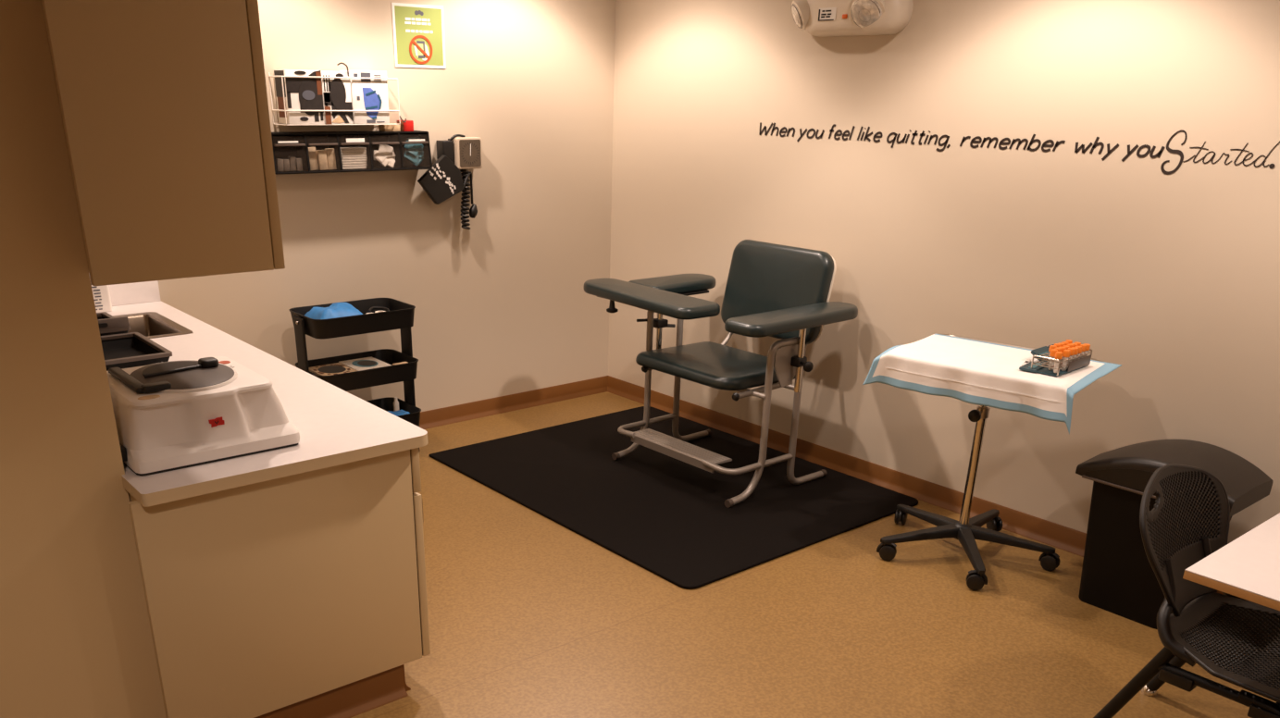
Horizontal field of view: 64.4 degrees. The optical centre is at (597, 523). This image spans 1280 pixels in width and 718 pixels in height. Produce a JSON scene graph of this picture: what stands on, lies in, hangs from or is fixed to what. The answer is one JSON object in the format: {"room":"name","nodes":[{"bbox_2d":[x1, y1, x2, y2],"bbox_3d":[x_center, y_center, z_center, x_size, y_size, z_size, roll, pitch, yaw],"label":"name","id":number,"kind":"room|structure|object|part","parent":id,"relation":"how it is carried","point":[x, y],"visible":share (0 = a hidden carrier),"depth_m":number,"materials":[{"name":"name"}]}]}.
{"room":"examination room","nodes":[
{"label":"examination room","id":0,"kind":"room"},
{"bbox_2d":[0,0,166,717],"bbox_3d":[-1.984,-0.348,1.603,2.165,2.620,0.120,-17,29,-36],"label":"wall","id":1,"kind":"structure","parent":0,"point":[76,640],"depth_m":2.28,"materials":[{"name":"beige paint"}]},
{"bbox_2d":[157,0,615,411],"bbox_3d":[-1.216,-1.640,4.669,3.550,2.620,0.120,-17,29,-36],"label":"wall","id":2,"kind":"structure","parent":0,"point":[502,304],"depth_m":5.08,"materials":[{"name":"beige paint"}]},
{"bbox_2d":[108,280,160,306],"bbox_3d":[-2.143,-0.900,4.077,0.739,0.094,0.015,-17,29,-36],"label":"backsplash","id":3,"kind":"structure","parent":2,"relation":"attached to","point":[146,292],"depth_m":4.23,"materials":[{"name":"white laminate"}]},
{"bbox_2d":[268,62,406,125],"bbox_3d":[-1.131,-1.882,4.451,0.573,0.252,0.142,-17,29,-36],"label":"wire rack","id":4,"kind":"object","parent":2,"relation":"attached to","point":[345,65],"visible":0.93,"depth_m":4.37,"materials":[{"name":"metal"}]},
{"bbox_2d":[273,69,324,124],"bbox_3d":[-1.277,-1.825,4.348,0.161,0.214,0.119,-17,29,-36],"label":"glove box","id":5,"kind":"object","parent":4,"relation":"in","point":[300,93],"visible":1,"depth_m":4.31,"materials":[{"name":"cardboard"}]},
{"bbox_2d":[277,97,286,117],"bbox_3d":[-1.341,-1.770,4.319,0.001,0.081,0.076,-17,29,-36],"label":"artwork","id":6,"kind":"object","parent":5,"relation":"attached to","point":[280,103],"depth_m":4.32},
{"bbox_2d":[315,72,322,94],"bbox_3d":[-1.185,-1.874,4.325,0.021,0.090,0.001,-17,29,-36],"label":"artwork","id":7,"kind":"object","parent":5,"relation":"attached to","point":[318,85],"depth_m":4.32},
{"bbox_2d":[320,70,353,124],"bbox_3d":[-1.160,-1.860,4.437,0.130,0.212,0.118,-17,29,-36],"label":"glove box","id":8,"kind":"object","parent":4,"relation":"in","point":[336,93],"visible":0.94,"depth_m":4.39,"materials":[{"name":"cardboard"}]},
{"bbox_2d":[324,106,331,124],"bbox_3d":[-1.165,-1.765,4.393,0.026,0.072,0.001,-17,29,-36],"label":"artwork","id":9,"kind":"object","parent":8,"relation":"attached to","point":[328,115],"depth_m":4.39},
{"bbox_2d":[332,115,345,123],"bbox_3d":[-1.129,-1.761,4.427,0.068,0.030,0.001,-17,29,-36],"label":"artwork","id":10,"kind":"object","parent":8,"relation":"attached to","point":[335,118],"depth_m":4.43},
{"bbox_2d":[339,70,389,124],"bbox_3d":[-1.036,-1.900,4.529,0.172,0.218,0.119,-17,29,-36],"label":"glove box","id":11,"kind":"object","parent":4,"relation":"in","point":[366,94],"visible":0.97,"depth_m":4.48,"materials":[{"name":"cardboard"}]},
{"bbox_2d":[360,72,371,82],"bbox_3d":[-1.014,-1.953,4.444,0.046,0.037,0.001,-17,29,-36],"label":"print","id":12,"kind":"object","parent":11,"relation":"on","point":[362,74],"depth_m":4.44,"materials":[{"name":"paper"}]},
{"bbox_2d":[366,119,375,123],"bbox_3d":[-1.007,-1.790,4.522,0.041,0.013,0.001,-17,29,-36],"label":"print","id":13,"kind":"object","parent":11,"relation":"attached to","point":[367,120],"depth_m":4.52,"materials":[{"name":"paper"}]},
{"bbox_2d":[362,87,380,118],"bbox_3d":[-0.998,-1.861,4.499,0.083,0.126,0.001,-17,29,-36],"label":"artwork","id":14,"kind":"object","parent":11,"relation":"attached to","point":[371,96],"depth_m":4.50},
{"bbox_2d":[271,130,432,174],"bbox_3d":[-1.112,-1.675,4.573,0.768,0.166,0.124,-17,29,-36],"label":"wall organizer","id":15,"kind":"object","parent":2,"relation":"attached to","point":[285,144],"visible":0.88,"depth_m":4.54,"materials":[{"name":"plastic"}]},
{"bbox_2d":[275,156,302,171],"bbox_3d":[-1.336,-1.556,4.394,0.114,0.060,0.029,-17,29,-36],"label":"vials","id":16,"kind":"object","parent":15,"relation":"in","point":[292,164],"visible":1,"depth_m":4.39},
{"bbox_2d":[307,146,336,170],"bbox_3d":[-1.215,-1.609,4.477,0.124,0.097,0.033,-17,29,-36],"label":"packets","id":17,"kind":"object","parent":15,"relation":"in","point":[325,159],"visible":0.99,"depth_m":4.47,"materials":[{"name":"beige paper"}]},
{"bbox_2d":[339,146,367,169],"bbox_3d":[-1.112,-1.649,4.582,0.126,0.091,0.070,-17,29,-36],"label":"pads","id":18,"kind":"object","parent":15,"relation":"in","point":[355,157],"visible":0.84,"depth_m":4.56,"materials":[{"name":"paper"}]},
{"bbox_2d":[373,144,395,167],"bbox_3d":[-0.975,-1.687,4.655,0.104,0.109,0.050,-17,29,-36],"label":"packets","id":19,"kind":"object","parent":15,"relation":"in","point":[385,155],"visible":0.98,"depth_m":4.65},
{"bbox_2d":[378,123,400,131],"bbox_3d":[-0.953,-1.818,4.661,0.083,0.033,0.061,-17,29,-36],"label":"carton","id":20,"kind":"object","parent":15,"relation":"on","point":[381,128],"visible":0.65,"depth_m":4.64,"materials":[{"name":"beige cardboard"}]},
{"bbox_2d":[397,120,413,131],"bbox_3d":[-0.889,-1.839,4.695,0.052,0.047,0.070,-17,29,-36],"label":"box","id":21,"kind":"object","parent":15,"relation":"on","point":[408,126],"visible":0.73,"depth_m":4.67,"materials":[{"name":"red cardboard"}]},
{"bbox_2d":[403,136,423,166],"bbox_3d":[-0.858,-1.734,4.742,0.116,0.130,0.054,-17,29,-36],"label":"packets","id":22,"kind":"object","parent":15,"relation":"in","point":[414,153],"visible":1,"depth_m":4.73},
{"bbox_2d":[391,2,446,68],"bbox_3d":[-0.818,-2.239,4.668,0.266,0.263,0.007,-17,29,-36],"label":"poster","id":23,"kind":"object","parent":2,"relation":"attached to","point":[418,30],"visible":1,"depth_m":4.66,"materials":[{"name":"paper"}]},
{"bbox_3d":[-0.814,-2.189,4.690,0.042,0.070,0.001,-17,29,-36],"label":"phone frame","id":24,"kind":"part","parent":23,"relation":"part of","materials":[{"name":"paper"}]},
{"bbox_2d":[436,134,482,229],"bbox_3d":[-0.670,-1.673,4.989,0.212,0.448,0.091,-17,29,-36],"label":"pressure gauge","id":25,"kind":"object","parent":2,"relation":"attached to","point":[466,153],"visible":0.94,"depth_m":4.93},
{"bbox_2d":[417,154,464,204],"bbox_3d":[-0.752,-1.651,4.882,0.250,0.224,0.034,-17,29,-36],"label":"pressure cuff","id":26,"kind":"object","parent":25,"relation":"hanging from","point":[441,182],"visible":1,"depth_m":4.87,"materials":[{"name":"black fabric"}]},
{"bbox_2d":[429,163,455,193],"bbox_3d":[-0.742,-1.651,4.868,0.144,0.142,0.001,-17,29,-36],"label":"print","id":27,"kind":"object","parent":26,"relation":"attached to","point":[441,176],"depth_m":4.87},
{"bbox_2d":[436,134,465,163],"bbox_3d":[-0.707,-1.805,4.913,0.128,0.148,0.068,-17,29,-36],"label":"basket","id":28,"kind":"object","parent":25,"relation":"on","point":[453,148],"depth_m":4.88,"materials":[{"name":"black plastic"}]},
{"bbox_3d":[-0.620,-1.559,5.072,0.046,0.069,0.044,-17,29,-36],"label":"inflation bulb","id":29,"kind":"part","parent":25,"relation":"part of","materials":[{"name":"black plastic"}]},
{"bbox_2d":[419,375,608,429],"bbox_3d":[-0.938,-0.529,5.303,2.600,0.088,0.026,-17,29,-36],"label":"baseboard","id":30,"kind":"structure","parent":2,"relation":"attached to","point":[455,414],"depth_m":5.65,"materials":[{"name":"wood"}]},
{"bbox_2d":[350,391,1276,717],"bbox_3d":[-0.134,0.764,2.489,5.550,0.060,6.150,-17,29,-36],"label":"floor","id":31,"kind":"structure","parent":0,"point":[529,616],"depth_m":3.38,"materials":[{"name":"tile"}]},
{"bbox_2d":[127,447,430,717],"bbox_3d":[-1.461,-0.127,3.469,0.778,0.768,2.218,-17,29,-36],"label":"base cabinet","id":32,"kind":"object","parent":31,"relation":"on","point":[303,595],"visible":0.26,"depth_m":2.64,"materials":[{"name":"beige laminate"}]},
{"bbox_2d":[105,300,428,507],"bbox_3d":[-1.442,-0.490,3.303,0.748,0.030,2.255,-17,29,-36],"label":"countertop","id":33,"kind":"structure","parent":32,"relation":"on","point":[336,427],"depth_m":2.74,"materials":[{"name":"white laminate"}]},
{"bbox_2d":[88,273,111,312],"bbox_3d":[-2.077,-0.945,4.025,0.234,0.220,0.106,-17,29,-36],"label":"carton","id":34,"kind":"object","parent":33,"relation":"on","point":[102,299],"visible":0.21,"depth_m":4.06,"materials":[{"name":"white cardboard"}]},
{"bbox_2d":[96,311,130,335],"bbox_3d":[-1.859,-0.684,3.568,0.335,0.096,0.313,-17,29,-36],"label":"storage bin","id":35,"kind":"object","parent":33,"relation":"on","point":[108,325],"visible":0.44,"depth_m":3.52,"materials":[{"name":"plastic"}]},
{"bbox_2d":[100,332,172,371],"bbox_3d":[-1.627,-0.547,3.327,0.348,0.050,0.375,-17,29,-36],"label":"storage bin","id":36,"kind":"object","parent":33,"relation":"on","point":[121,351],"visible":0.48,"depth_m":3.43,"materials":[{"name":"plastic"}]},
{"bbox_2d":[112,311,192,338],"bbox_3d":[-1.775,-0.670,3.859,0.346,0.154,0.473,-17,29,-36],"label":"sink basin","id":37,"kind":"object","parent":33,"relation":"in","point":[152,325],"visible":0.19,"depth_m":4.01,"materials":[{"name":"metal"}]},
{"bbox_2d":[106,356,299,476],"bbox_3d":[-1.059,-0.311,2.606,0.428,0.198,0.443,-17,29,-36],"label":"centrifuge","id":38,"kind":"object","parent":33,"relation":"on","point":[171,416],"visible":0.93,"depth_m":2.47,"materials":[{"name":"white plastic"}]},
{"bbox_3d":[-1.050,-0.375,2.567,0.242,0.010,0.295,-17,29,-36],"label":"lid","id":39,"kind":"part","parent":38,"relation":"part of","materials":[{"name":"grey plastic"}]},
{"bbox_3d":[-0.664,-0.228,2.956,0.023,0.128,0.547,-17,29,-36],"label":"drawer","id":40,"kind":"part","parent":32,"relation":"part of","materials":[{"name":"beige laminate"}]},
{"bbox_3d":[-0.669,0.072,3.084,0.023,0.507,0.547,-17,29,-36],"label":"door","id":41,"kind":"part","parent":32,"relation":"part of","materials":[{"name":"beige laminate"}]},
{"bbox_2d":[289,298,421,450],"bbox_3d":[-1.111,-0.638,4.734,0.550,0.728,0.314,-17,29,-36],"label":"utility cart","id":42,"kind":"object","parent":31,"relation":"on","point":[401,315],"visible":0.42,"depth_m":4.61,"materials":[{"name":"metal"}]},
{"bbox_2d":[308,362,355,375],"bbox_3d":[-1.200,-0.662,4.605,0.160,0.071,0.205,-17,29,-36],"label":"tissue box","id":43,"kind":"object","parent":42,"relation":"in","point":[336,368],"visible":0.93,"depth_m":4.59,"materials":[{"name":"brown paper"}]},
{"bbox_2d":[304,302,362,319],"bbox_3d":[-1.173,-0.924,4.550,0.278,0.106,0.223,-17,29,-36],"label":"pads","id":44,"kind":"object","parent":42,"relation":"in","point":[336,309],"visible":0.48,"depth_m":4.50,"materials":[{"name":"blue fabric"}]},
{"bbox_2d":[289,298,415,339],"bbox_3d":[-1.105,-0.932,4.608,0.550,0.088,0.314,-17,29,-36],"label":"tray","id":45,"kind":"object","parent":42,"relation":"on","point":[401,315],"depth_m":4.51,"materials":[{"name":"metal"}]},
{"bbox_2d":[295,348,418,391],"bbox_3d":[-1.109,-0.705,4.705,0.550,0.085,0.314,-17,29,-36],"label":"tray","id":46,"kind":"object","parent":42,"relation":"on","point":[403,372],"depth_m":4.67,"materials":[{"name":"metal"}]},
{"bbox_2d":[338,357,391,371],"bbox_3d":[-1.071,-0.705,4.707,0.170,0.074,0.215,-17,29,-36],"label":"tissue box","id":47,"kind":"object","parent":42,"relation":"in","point":[366,363],"visible":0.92,"depth_m":4.69,"materials":[{"name":"cardboard"}]},
{"bbox_2d":[368,306,389,312],"bbox_3d":[-0.972,-0.942,4.631,0.134,0.084,0.068,0,23,-3],"label":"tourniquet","id":48,"kind":"object","parent":42,"relation":"on","point":[373,307],"visible":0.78,"depth_m":4.63,"materials":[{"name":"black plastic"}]},
{"bbox_2d":[365,397,421,426],"bbox_3d":[-1.113,-0.481,4.800,0.550,0.088,0.314,-17,29,-36],"label":"tray","id":49,"kind":"object","parent":42,"relation":"on","point":[408,405],"depth_m":4.94,"materials":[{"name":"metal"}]},
{"bbox_2d":[393,397,399,411],"bbox_3d":[-0.978,-0.557,4.943,0.028,0.110,0.027,-17,29,-36],"label":"bottle","id":50,"kind":"object","parent":42,"relation":"in","point":[395,403],"visible":0.67,"depth_m":4.93,"materials":[{"name":"plastic"}]},
{"bbox_2d":[387,410,410,416],"bbox_3d":[-0.962,-0.492,4.831,0.214,0.077,0.110,-17,29,-36],"label":"pads","id":51,"kind":"object","parent":42,"relation":"in","point":[400,412],"visible":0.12,"depth_m":4.82,"materials":[{"name":"blue fabric"}]},
{"bbox_2d":[428,406,918,589],"bbox_3d":[0.306,-0.211,4.704,1.426,0.012,1.828,-17,29,-36],"label":"floor mat","id":52,"kind":"object","parent":31,"relation":"on","point":[668,516],"visible":0.88,"depth_m":4.48,"materials":[{"name":"black rubber"}]},
{"bbox_2d":[583,239,857,508],"bbox_3d":[0.526,-0.762,4.713,0.759,1.001,1.212,-17,29,-36],"label":"chair","id":53,"kind":"object","parent":52,"relation":"on","point":[783,292],"visible":1,"depth_m":4.53,"materials":[{"name":"grey leather"}]},
{"bbox_3d":[0.069,-1.002,4.690,0.054,0.062,0.053,-17,29,-36],"label":"pad knob","id":54,"kind":"part","parent":53,"relation":"part of","materials":[{"name":"black plastic"}]},
{"bbox_3d":[0.221,-0.715,4.705,0.028,0.038,0.037,-17,29,-36],"label":"rail knob","id":55,"kind":"part","parent":53,"relation":"part of","materials":[{"name":"black plastic"}]},
{"bbox_3d":[0.274,-0.472,4.898,0.410,0.037,0.156,-17,29,-36],"label":"footrest frame","id":56,"kind":"part","parent":53,"relation":"part of","materials":[{"name":"grey metal"}]},
{"bbox_3d":[0.294,-0.934,4.803,0.029,0.255,0.029,-17,29,-36],"label":"arm post","id":57,"kind":"part","parent":53,"relation":"part of","materials":[{"name":"silver metal"}]},
{"bbox_3d":[0.332,-0.718,4.931,0.622,0.740,0.030,-17,29,-36],"label":"frame","id":58,"kind":"part","parent":53,"relation":"part of","materials":[{"name":"grey metal"}]},
{"bbox_3d":[0.371,-1.113,4.894,0.330,0.010,0.170,-17,29,-36],"label":"pad plate","id":59,"kind":"part","parent":53,"relation":"part of","materials":[{"name":"black plastic"}]},
{"bbox_3d":[0.548,-0.721,4.619,0.500,0.073,0.620,-17,29,-36],"label":"seat","id":60,"kind":"part","parent":53,"relation":"part of","materials":[{"name":"black leather"}]},
{"bbox_3d":[0.586,-0.533,4.293,0.028,0.038,0.037,-17,29,-36],"label":"rail knob","id":61,"kind":"part","parent":53,"relation":"part of","materials":[{"name":"black plastic"}]},
{"bbox_3d":[0.683,-0.258,4.410,0.442,0.037,0.143,-7,24,-18],"label":"footrest frame","id":62,"kind":"part","parent":53,"relation":"part of","materials":[{"name":"grey metal"}]},
{"bbox_3d":[0.475,-0.650,4.557,0.021,0.022,0.755,-17,29,-36],"label":"seat rail","id":63,"kind":"part","parent":53,"relation":"part of","materials":[{"name":"grey metal"}]},
{"bbox_3d":[0.723,-0.579,4.393,0.341,0.035,0.025,-17,29,-36],"label":"seat rail","id":64,"kind":"part","parent":53,"relation":"part of","materials":[{"name":"grey metal"}]},
{"bbox_3d":[0.807,-0.459,4.404,0.622,0.692,0.030,-17,29,-36],"label":"frame","id":65,"kind":"part","parent":53,"relation":"part of","materials":[{"name":"grey metal"}]},
{"bbox_3d":[0.822,-1.076,4.705,0.137,0.409,0.585,-17,29,-36],"label":"backrest","id":66,"kind":"part","parent":53,"relation":"part of","materials":[{"name":"grey leather"}]},
{"bbox_3d":[0.798,-0.670,4.304,0.145,0.185,0.008,-17,29,-36],"label":"plate","id":67,"kind":"part","parent":53,"relation":"part of","materials":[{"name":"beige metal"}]},
{"bbox_3d":[0.638,-0.700,4.680,0.021,0.022,0.755,-17,29,-36],"label":"seat rail","id":68,"kind":"part","parent":53,"relation":"part of","materials":[{"name":"grey metal"}]},
{"bbox_3d":[0.861,-0.695,4.307,0.027,0.280,0.027,-17,29,-36],"label":"arm post","id":69,"kind":"part","parent":53,"relation":"part of","materials":[{"name":"silver metal"}]},
{"bbox_3d":[0.882,-0.654,4.246,0.044,0.044,0.024,-7,24,-18],"label":"knob","id":70,"kind":"part","parent":53,"relation":"part of","materials":[{"name":"black plastic"}]},
{"bbox_3d":[0.848,-1.078,4.728,0.095,0.393,0.580,-17,29,-36],"label":"panel","id":71,"kind":"part","parent":53,"relation":"part of","materials":[{"name":"grey leather"}]},
{"bbox_2d":[876,334,1100,590],"bbox_3d":[1.445,-0.245,3.839,0.647,0.788,0.716,-17,29,-36],"label":"stand","id":72,"kind":"object","parent":31,"relation":"on","point":[966,529],"visible":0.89,"depth_m":3.89,"materials":[{"name":"black metal"}]},
{"bbox_3d":[1.247,0.044,3.919,0.318,0.052,0.052,-4,24,-11],"label":"leg","id":73,"kind":"part","parent":72,"relation":"part of","materials":[{"name":"black plastic"}]},
{"bbox_3d":[1.334,-0.030,4.096,0.052,0.052,0.318,-12,26,-27],"label":"leg","id":74,"kind":"part","parent":72,"relation":"part of","materials":[{"name":"black plastic"}]},
{"bbox_3d":[1.402,0.102,3.790,0.052,0.052,0.318,3,23,6],"label":"leg","id":75,"kind":"part","parent":72,"relation":"part of","materials":[{"name":"black plastic"}]},
{"bbox_3d":[1.382,-0.392,3.713,0.030,0.045,0.046,-17,29,-36],"label":"knob","id":76,"kind":"part","parent":72,"relation":"part of","materials":[{"name":"black plastic"}]},
{"bbox_3d":[1.543,-0.018,4.076,0.052,0.052,0.318,20,30,38],"label":"leg","id":77,"kind":"part","parent":72,"relation":"part of","materials":[{"name":"black plastic"}]},
{"bbox_2d":[862,334,1121,434],"bbox_3d":[1.411,-0.523,3.667,0.757,0.153,0.466,20,30,38],"label":"pad","id":78,"kind":"object","parent":72,"relation":"on","point":[970,371],"visible":0.91,"depth_m":3.54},
{"bbox_2d":[1019,361,1047,372],"bbox_3d":[1.498,-0.536,3.484,0.060,0.011,0.110,20,30,38],"label":"packet","id":79,"kind":"object","parent":78,"relation":"on","point":[1027,366],"visible":0.73,"depth_m":3.46,"materials":[{"name":"plastic"}]},
{"bbox_2d":[1031,346,1049,363],"bbox_3d":[1.579,-0.595,3.583,0.110,0.039,0.055,-19,30,-38],"label":"packet","id":80,"kind":"object","parent":78,"relation":"on","point":[1043,350],"visible":0.62,"depth_m":3.57,"materials":[{"name":"grey plastic"}]},
{"bbox_2d":[1031,348,1092,376],"bbox_3d":[1.594,-0.558,3.481,0.241,0.058,0.097,-19,30,-38],"label":"tube rack","id":81,"kind":"object","parent":78,"relation":"on","point":[1081,363],"visible":0.71,"depth_m":3.44,"materials":[{"name":"metal"}]},
{"bbox_2d":[1047,345,1056,364],"bbox_3d":[1.562,-0.575,3.489,0.023,0.070,0.023,-17,29,-36],"label":"tube","id":82,"kind":"object","parent":81,"relation":"in","point":[1051,347],"visible":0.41,"depth_m":3.48,"materials":[{"name":"orange plastic"}]},
{"bbox_2d":[1047,348,1057,370],"bbox_3d":[1.539,-0.551,3.431,0.023,0.070,0.023,-17,29,-36],"label":"tube","id":83,"kind":"object","parent":81,"relation":"in","point":[1052,352],"visible":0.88,"depth_m":3.42,"materials":[{"name":"orange plastic"}]},
{"bbox_2d":[1053,351,1063,372],"bbox_3d":[1.538,-0.536,3.391,0.023,0.070,0.023,-17,29,-36],"label":"tube","id":84,"kind":"object","parent":81,"relation":"in","point":[1058,354],"visible":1,"depth_m":3.38,"materials":[{"name":"plastic"}]},
{"bbox_2d":[1058,347,1066,367],"bbox_3d":[1.583,-0.566,3.468,0.023,0.070,0.023,-17,29,-36],"label":"tube","id":85,"kind":"object","parent":81,"relation":"in","point":[1062,348],"visible":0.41,"depth_m":3.45,"materials":[{"name":"orange plastic"}]},
{"bbox_2d":[1061,349,1070,371],"bbox_3d":[1.582,-0.549,3.428,0.023,0.070,0.023,-17,29,-36],"label":"tube","id":86,"kind":"object","parent":81,"relation":"in","point":[1066,353],"visible":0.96,"depth_m":3.42,"materials":[{"name":"orange plastic"}]},
{"bbox_2d":[1066,347,1074,369],"bbox_3d":[1.604,-0.558,3.446,0.023,0.070,0.023,-17,29,-36],"label":"tube","id":87,"kind":"object","parent":81,"relation":"in","point":[1072,350],"visible":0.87,"depth_m":3.43,"materials":[{"name":"orange plastic"}]},
{"bbox_2d":[1071,347,1079,360],"bbox_3d":[1.626,-0.564,3.465,0.023,0.070,0.023,-17,29,-36],"label":"tube","id":88,"kind":"object","parent":81,"relation":"in","point":[1074,348],"visible":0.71,"depth_m":3.45,"materials":[{"name":"orange plastic"}]},
{"bbox_2d":[1075,346,1082,360],"bbox_3d":[1.648,-0.571,3.483,0.023,0.070,0.023,-17,29,-36],"label":"tube","id":89,"kind":"object","parent":81,"relation":"in","point":[1080,348],"visible":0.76,"depth_m":3.47,"materials":[{"name":"orange plastic"}]},
{"bbox_2d":[1079,344,1086,359],"bbox_3d":[1.669,-0.581,3.501,0.023,0.070,0.023,-17,29,-36],"label":"tube","id":90,"kind":"object","parent":81,"relation":"in","point":[1084,346],"visible":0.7,"depth_m":3.48,"materials":[{"name":"orange plastic"}]},
{"bbox_2d":[1083,343,1090,357],"bbox_3d":[1.691,-0.586,3.520,0.023,0.070,0.023,-17,29,-36],"label":"tube","id":91,"kind":"object","parent":81,"relation":"in","point":[1087,344],"visible":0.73,"depth_m":3.50,"materials":[{"name":"orange plastic"}]},
{"bbox_3d":[1.585,0.064,3.886,0.318,0.052,0.052,11,25,22],"label":"leg","id":92,"kind":"part","parent":72,"relation":"part of","materials":[{"name":"black plastic"}]},
{"bbox_2d":[941,334,1100,361],"bbox_3d":[1.441,-0.583,3.674,0.552,0.037,0.699,-17,29,-36],"label":"tray","id":93,"kind":"object","parent":72,"relation":"on","point":[979,340],"depth_m":3.89,"materials":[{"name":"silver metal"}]},
{"bbox_2d":[1075,439,1273,629],"bbox_3d":[1.926,0.022,3.484,0.367,0.591,0.495,-17,29,-36],"label":"waste bin","id":94,"kind":"object","parent":31,"relation":"on","point":[1118,577],"visible":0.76,"depth_m":3.42,"materials":[{"name":"plastic"}]},
{"bbox_3d":[1.793,-0.092,3.312,0.012,0.008,0.430,-17,29,-36],"label":"flap sill","id":95,"kind":"part","parent":94,"relation":"part of","materials":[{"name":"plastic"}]},
{"bbox_3d":[1.933,-0.191,3.396,0.360,0.129,0.495,-17,29,-36],"label":"lid","id":96,"kind":"part","parent":94,"relation":"part of","materials":[{"name":"grey plastic"}]},
{"bbox_2d":[1093,463,1279,717],"bbox_3d":[1.678,0.294,2.621,0.552,0.759,0.607,-17,29,-36],"label":"chair","id":97,"kind":"object","parent":31,"relation":"on","point":[1235,640],"visible":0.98,"depth_m":2.66,"materials":[{"name":"plastic"}]},
{"bbox_3d":[1.408,0.450,2.692,0.033,0.376,0.193,-17,29,-36],"label":"leg","id":98,"kind":"part","parent":97,"relation":"part of","materials":[{"name":"black metal"}]},
{"bbox_3d":[1.726,0.354,2.932,0.033,0.376,0.193,-17,29,-36],"label":"leg","id":99,"kind":"part","parent":97,"relation":"part of","materials":[{"name":"black metal"}]},
{"bbox_3d":[1.549,0.036,2.697,0.482,0.340,0.173,-17,29,-36],"label":"backrest","id":100,"kind":"part","parent":97,"relation":"part of","materials":[{"name":"plastic"}]},
{"bbox_3d":[1.544,0.415,2.497,0.026,0.027,0.327,-17,29,-36],"label":"rail","id":101,"kind":"part","parent":97,"relation":"part of","materials":[{"name":"black metal"}]},
{"bbox_3d":[1.717,0.316,2.578,0.552,0.072,0.456,-17,29,-36],"label":"seat","id":102,"kind":"part","parent":97,"relation":"part of","materials":[{"name":"plastic"}]},
{"bbox_3d":[1.630,0.586,2.451,0.029,0.319,0.214,-17,29,-36],"label":"leg","id":103,"kind":"part","parent":97,"relation":"part of","materials":[{"name":"black metal"}]},
{"bbox_2d":[1182,512,1279,610],"bbox_3d":[2.189,0.529,2.216,0.970,0.660,1.484,-17,29,-36],"label":"side table","id":104,"kind":"object","parent":31,"relation":"on","point":[1248,567],"visible":1,"depth_m":2.34,"materials":[{"name":"white laminate"}]},
{"bbox_2d":[608,0,1279,544],"bbox_3d":[2.020,-1.077,3.479,0.120,2.620,6.000,-17,29,-36],"label":"wall","id":105,"kind":"structure","parent":0,"point":[1173,279],"depth_m":4.00,"materials":[{"name":"beige paint"}]},
{"bbox_2d":[791,0,913,37],"bbox_3d":[1.013,-2.104,4.172,0.150,0.176,0.564,-17,29,-36],"label":"emergency light","id":106,"kind":"object","parent":105,"relation":"attached to","point":[819,18],"visible":1,"depth_m":4.13,"materials":[{"name":"beige plastic"}]},
{"bbox_2d":[818,9,833,21],"bbox_3d":[0.950,-2.109,4.210,0.002,0.044,0.082,-17,29,-36],"label":"print","id":107,"kind":"object","parent":106,"relation":"attached to","point":[824,15],"depth_m":4.21},
{"bbox_2d":[607,375,1224,595],"bbox_3d":[1.905,0.086,3.975,0.026,0.088,5.880,-17,29,-36],"label":"baseboard","id":108,"kind":"structure","parent":105,"relation":"attached to","point":[1050,533],"depth_m":4.70,"materials":[{"name":"rubber"}]},
{"bbox_2d":[758,122,1279,174],"bbox_3d":[1.448,-1.491,3.967,0.001,0.142,2.189,-17,29,-36],"label":"wall lettering","id":109,"kind":"object","parent":105,"relation":"attached to","point":[1096,143],"depth_m":3.80},
{"bbox_3d":[-1.854,-0.917,2.945,0.125,2.620,1.980,-17,29,-36],"label":"wall","id":110,"kind":"structure","parent":0,"visible":0},
{"bbox_2d":[40,0,285,285],"bbox_3d":[-1.574,-1.364,2.800,0.411,1.036,2.254,-17,29,-36],"label":"upper cabinet","id":111,"kind":"object","parent":110,"relation":"attached to","point":[164,105],"visible":0.87,"depth_m":2.08,"materials":[{"name":"beige laminate"}]},
{"bbox_3d":[-0.890,-1.143,2.311,0.024,1.036,0.557,-17,29,-36],"label":"door","id":112,"kind":"part","parent":111,"relation":"part of","materials":[{"name":"beige laminate"}]}
]}

